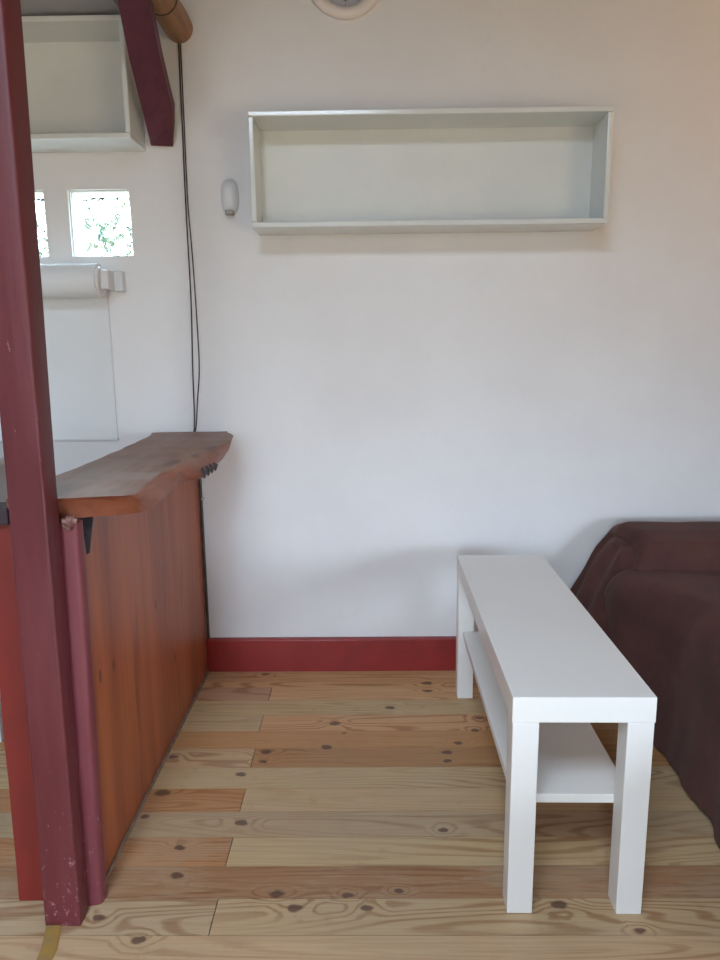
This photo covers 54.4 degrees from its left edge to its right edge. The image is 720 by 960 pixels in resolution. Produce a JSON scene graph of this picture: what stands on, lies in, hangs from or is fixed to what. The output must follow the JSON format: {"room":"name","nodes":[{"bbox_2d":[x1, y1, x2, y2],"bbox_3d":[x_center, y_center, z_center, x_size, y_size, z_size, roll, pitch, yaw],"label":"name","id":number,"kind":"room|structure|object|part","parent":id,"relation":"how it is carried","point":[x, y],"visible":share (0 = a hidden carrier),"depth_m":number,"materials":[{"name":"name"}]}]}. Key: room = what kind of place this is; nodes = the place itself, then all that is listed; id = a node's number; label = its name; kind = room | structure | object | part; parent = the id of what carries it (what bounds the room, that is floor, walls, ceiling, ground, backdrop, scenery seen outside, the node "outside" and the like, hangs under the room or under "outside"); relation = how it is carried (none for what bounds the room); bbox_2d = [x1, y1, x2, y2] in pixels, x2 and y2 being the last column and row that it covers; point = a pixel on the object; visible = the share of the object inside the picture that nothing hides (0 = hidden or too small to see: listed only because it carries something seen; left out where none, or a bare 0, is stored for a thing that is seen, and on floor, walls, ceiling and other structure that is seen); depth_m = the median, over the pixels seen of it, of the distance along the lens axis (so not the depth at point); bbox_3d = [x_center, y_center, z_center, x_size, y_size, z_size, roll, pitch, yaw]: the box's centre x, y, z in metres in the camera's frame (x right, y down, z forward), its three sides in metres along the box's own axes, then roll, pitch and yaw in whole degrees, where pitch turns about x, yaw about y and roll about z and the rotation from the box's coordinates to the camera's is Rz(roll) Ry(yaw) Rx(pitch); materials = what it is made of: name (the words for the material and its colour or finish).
{"room":"living room","nodes":[
{"label":"living room","id":0,"kind":"room"},
{"bbox_2d":[20,0,119,15],"bbox_3d":[-1.376,-1.197,1.393,1.435,0.040,1.346,0,10,1],"label":"ceiling","id":1,"kind":"structure","parent":0,"point":[28,7],"depth_m":1.89,"materials":[{"name":"white paint"}]},
{"bbox_2d":[0,0,719,637],"bbox_3d":[0.122,-0.571,2.238,4.400,2.550,0.120,0,10,1],"label":"wall","id":2,"kind":"structure","parent":0,"point":[394,407],"depth_m":2.19,"materials":[{"name":"white paint"}]},
{"bbox_2d":[35,191,48,256],"bbox_3d":[-1.057,-0.789,2.171,0.188,0.196,0.024,0,10,1],"label":"window","id":3,"kind":"structure","parent":2,"relation":"in","point":[39,199],"depth_m":2.17,"materials":[{"name":"clear glass"}]},
{"bbox_2d":[0,263,125,441],"bbox_3d":[-1.052,-0.384,2.168,0.652,0.543,0.110,0,10,1],"label":"roller blind","id":4,"kind":"object","parent":2,"relation":"attached to","point":[75,299],"visible":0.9,"depth_m":2.21,"materials":[{"name":"white fabric"}]},
{"bbox_3d":[-0.742,-0.612,2.163,0.028,0.060,0.030,0,10,1],"label":"wall plate","id":5,"kind":"part","parent":4,"relation":"part of","materials":[{"name":"white plastic"}]},
{"bbox_2d":[22,15,145,152],"bbox_3d":[-1.156,-1.126,2.017,1.020,0.315,0.140,0,10,1],"label":"wall shelf","id":6,"kind":"object","parent":2,"relation":"attached to","point":[83,96],"visible":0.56,"depth_m":2.06,"materials":[{"name":"white paint"}]},
{"bbox_3d":[-1.157,-1.273,1.990,1.020,0.014,0.140,0,10,1],"label":"panel","id":7,"kind":"part","parent":6,"relation":"part of","materials":[{"name":"white paint"}]},
{"bbox_3d":[-1.155,-1.138,2.082,0.991,0.286,0.008,0,10,1],"label":"panel","id":8,"kind":"part","parent":6,"relation":"part of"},
{"bbox_3d":[-1.154,-0.978,2.044,1.020,0.014,0.140,0,10,1],"label":"panel","id":9,"kind":"part","parent":6,"relation":"part of","materials":[{"name":"white paint"}]},
{"bbox_3d":[-0.653,-1.130,2.011,0.014,0.286,0.139,0,10,1],"label":"panel","id":10,"kind":"part","parent":6,"relation":"part of","materials":[{"name":"white paint"}]},
{"bbox_2d":[69,190,132,256],"bbox_3d":[-0.795,-0.791,2.168,0.188,0.196,0.024,0,10,1],"label":"window","id":11,"kind":"structure","parent":2,"relation":"in","point":[100,219],"depth_m":2.16,"materials":[{"name":"clear glass"}]},
{"bbox_2d":[152,0,192,42],"bbox_3d":[-0.548,-1.146,1.089,0.092,0.096,1.946,0,10,1],"label":"log beam","id":12,"kind":"structure","parent":2,"relation":"attached to","point":[171,15],"depth_m":1.93,"materials":[{"name":"brown wood"}]},
{"bbox_2d":[117,0,174,146],"bbox_3d":[-0.577,-1.177,1.829,0.090,0.451,0.466,-1,10,-3],"label":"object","id":13,"kind":"structure","parent":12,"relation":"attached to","point":[138,18],"depth_m":1.91,"materials":[{"name":"red paint"}]},
{"bbox_2d":[178,43,194,431],"bbox_3d":[-0.545,-0.701,2.156,0.044,1.174,0.004,0,10,1],"label":"cable","id":14,"kind":"object","parent":12,"relation":"hanging from","point":[178,43],"visible":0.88,"depth_m":2.14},
{"bbox_2d":[180,44,199,431],"bbox_3d":[-0.535,-0.700,2.156,0.050,1.171,0.004,0,10,1],"label":"cable","id":15,"kind":"object","parent":12,"relation":"hanging from","point":[180,44],"visible":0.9,"depth_m":2.15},
{"bbox_2d":[199,478,209,637],"bbox_3d":[-0.516,0.213,2.321,0.014,0.658,0.012,0,10,1],"label":"cable","id":16,"kind":"object","parent":2,"relation":"attached to","point":[200,479],"visible":0.87,"depth_m":2.33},
{"bbox_2d":[221,179,238,214],"bbox_3d":[-0.394,-0.855,2.117,0.053,0.104,0.026,0,10,1],"label":"wall sensor","id":17,"kind":"object","parent":2,"relation":"attached to","point":[229,189],"visible":1,"depth_m":2.11,"materials":[{"name":"white plastic"}]},
{"bbox_2d":[225,210,234,214],"bbox_3d":[-0.395,-0.810,2.123,0.026,0.012,0.023,0,10,1],"label":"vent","id":18,"kind":"object","parent":17,"relation":"attached to","point":[228,212],"depth_m":2.11,"materials":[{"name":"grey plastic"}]},
{"bbox_2d":[206,636,455,671],"bbox_3d":[0.907,0.583,2.371,2.852,0.116,0.020,0,10,1],"label":"baseboard","id":19,"kind":"structure","parent":2,"relation":"attached to","point":[390,653],"depth_m":2.37,"materials":[{"name":"paint"}]},
{"bbox_2d":[312,0,377,19],"bbox_3d":[-0.043,-1.446,2.007,0.230,0.230,0.020,0,10,1],"label":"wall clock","id":20,"kind":"object","parent":2,"relation":"attached to","point":[337,9],"visible":1,"depth_m":2.02,"materials":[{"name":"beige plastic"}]},
{"bbox_2d":[248,106,613,234],"bbox_3d":[0.198,-0.893,2.045,1.018,0.310,0.142,0,10,1],"label":"wall shelf","id":21,"kind":"object","parent":2,"relation":"attached to","point":[494,169],"visible":1,"depth_m":2.09,"materials":[{"name":"white paint"}]},
{"bbox_3d":[-0.304,-0.889,2.051,0.014,0.282,0.141,0,10,1],"label":"panel","id":22,"kind":"part","parent":21,"relation":"part of","materials":[{"name":"white paint"}]},
{"bbox_3d":[0.198,-0.906,2.111,0.989,0.282,0.008,0,10,1],"label":"panel","id":23,"kind":"part","parent":21,"relation":"part of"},
{"bbox_3d":[0.199,-0.748,2.071,1.018,0.014,0.142,0,10,1],"label":"panel","id":24,"kind":"part","parent":21,"relation":"part of","materials":[{"name":"white paint"}]},
{"bbox_3d":[0.196,-1.039,2.018,1.018,0.014,0.142,0,10,1],"label":"panel","id":25,"kind":"part","parent":21,"relation":"part of","materials":[{"name":"white paint"}]},
{"bbox_3d":[0.699,-0.898,2.039,0.014,0.282,0.141,0,10,1],"label":"panel","id":26,"kind":"part","parent":21,"relation":"part of","materials":[{"name":"white paint"}]},
{"bbox_2d":[0,671,719,959],"bbox_3d":[0.106,1.183,-0.382,4.400,0.050,5.869,0,10,1],"label":"floor","id":27,"kind":"structure","parent":0,"point":[290,815],"depth_m":1.52,"materials":[{"name":"brown wood"}]},
{"bbox_2d":[0,443,7,741],"bbox_3d":[-1.507,0.315,2.108,1.030,0.790,0.486,0,10,1],"label":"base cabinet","id":28,"kind":"object","parent":27,"relation":"on","point":[3,485],"visible":0.16,"depth_m":1.98,"materials":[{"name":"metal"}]},
{"bbox_2d":[0,443,4,465],"bbox_3d":[-1.511,-0.062,2.045,1.030,0.025,0.474,0,10,1],"label":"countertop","id":29,"kind":"structure","parent":28,"relation":"on","point":[2,463],"depth_m":1.98,"materials":[{"name":"white"}]},
{"bbox_2d":[0,502,42,900],"bbox_3d":[-0.660,0.440,1.341,0.080,0.803,0.058,0,10,1],"label":"board","id":30,"kind":"object","parent":27,"relation":"on","point":[12,695],"visible":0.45,"depth_m":1.33,"materials":[{"name":"red wood"}]},
{"bbox_2d":[0,0,87,925],"bbox_3d":[-0.561,-0.384,1.128,0.105,2.500,0.048,0,10,1],"label":"post","id":31,"kind":"object","parent":27,"relation":"on","point":[25,409],"visible":1,"depth_m":1.19,"materials":[{"name":"red paint"}]},
{"bbox_2d":[36,925,61,959],"bbox_3d":[-0.567,0.933,0.864,0.044,0.004,0.951,-1,10,-1],"label":"floor strip","id":32,"kind":"object","parent":27,"relation":"on","point":[51,938],"visible":1,"depth_m":1.29,"materials":[{"name":"yellow wood"}]},
{"bbox_2d":[59,515,107,905],"bbox_3d":[-0.546,0.449,1.326,0.095,0.790,0.039,0,10,1],"label":"pole","id":33,"kind":"object","parent":27,"relation":"on","point":[71,528],"visible":0.57,"depth_m":1.31,"materials":[{"name":"red paint"}]},
{"bbox_3d":[-0.518,0.076,1.249,0.030,0.029,0.024,0,10,1],"label":"splintered knob","id":34,"kind":"part","parent":33,"relation":"part of","materials":[{"name":"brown wood"}]},
{"bbox_2d":[59,479,208,878],"bbox_3d":[-0.523,0.361,1.838,0.057,0.776,0.998,0,10,1],"label":"panel","id":35,"kind":"object","parent":27,"relation":"on","point":[144,569],"depth_m":1.70,"materials":[{"name":"brown wood"}]},
{"bbox_3d":[-0.519,0.102,1.327,0.034,0.080,0.016,0,10,1],"label":"bracket","id":36,"kind":"part","parent":35,"relation":"part of","materials":[{"name":"black metal"}]},
{"bbox_2d":[6,431,232,518],"bbox_3d":[-0.516,-0.039,1.751,0.314,0.048,1.044,0,10,1],"label":"countertop","id":37,"kind":"structure","parent":35,"relation":"on","point":[134,478],"depth_m":1.52,"materials":[{"name":"wood"}]},
{"bbox_2d":[455,555,656,913],"bbox_3d":[0.420,0.533,1.750,0.260,0.450,0.900,0,10,1],"label":"table","id":38,"kind":"object","parent":27,"relation":"on","point":[544,670],"visible":1,"depth_m":1.39,"materials":[{"name":"white laminate"}]},
{"bbox_3d":[0.326,0.481,2.175,0.048,0.400,0.048,0,10,1],"label":"leg","id":39,"kind":"part","parent":38,"relation":"part of","materials":[{"name":"white wood"}]},
{"bbox_3d":[0.306,0.635,1.339,0.048,0.400,0.048,0,10,1],"label":"leg","id":40,"kind":"part","parent":38,"relation":"part of","materials":[{"name":"white wood"}]},
{"bbox_2d":[463,632,615,802],"bbox_3d":[0.420,0.545,1.752,0.228,0.019,0.800,0,10,1],"label":"shelf","id":41,"kind":"object","parent":38,"relation":"attached to","point":[574,766],"depth_m":1.50,"materials":[{"name":"white laminate"}]},
{"bbox_3d":[0.514,0.634,1.334,0.048,0.400,0.048,0,10,1],"label":"leg","id":42,"kind":"part","parent":38,"relation":"part of","materials":[{"name":"white wood"}]},
{"bbox_2d":[570,521,719,847],"bbox_3d":[1.389,0.430,1.281,1.700,0.798,2.097,0,10,1],"label":"sofa","id":43,"kind":"object","parent":27,"relation":"on","point":[653,588],"visible":0.78,"depth_m":1.88,"materials":[{"name":"brown fabric"}]},
{"bbox_3d":[1.366,0.399,2.181,1.633,0.534,0.316,0,10,1],"label":"armrest","id":44,"kind":"part","parent":43,"relation":"part of","materials":[{"name":"brown fabric"}]},
{"bbox_3d":[1.444,0.622,1.185,1.461,0.452,1.839,0,10,1],"label":"seat","id":45,"kind":"part","parent":43,"relation":"part of","materials":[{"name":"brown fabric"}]}
]}

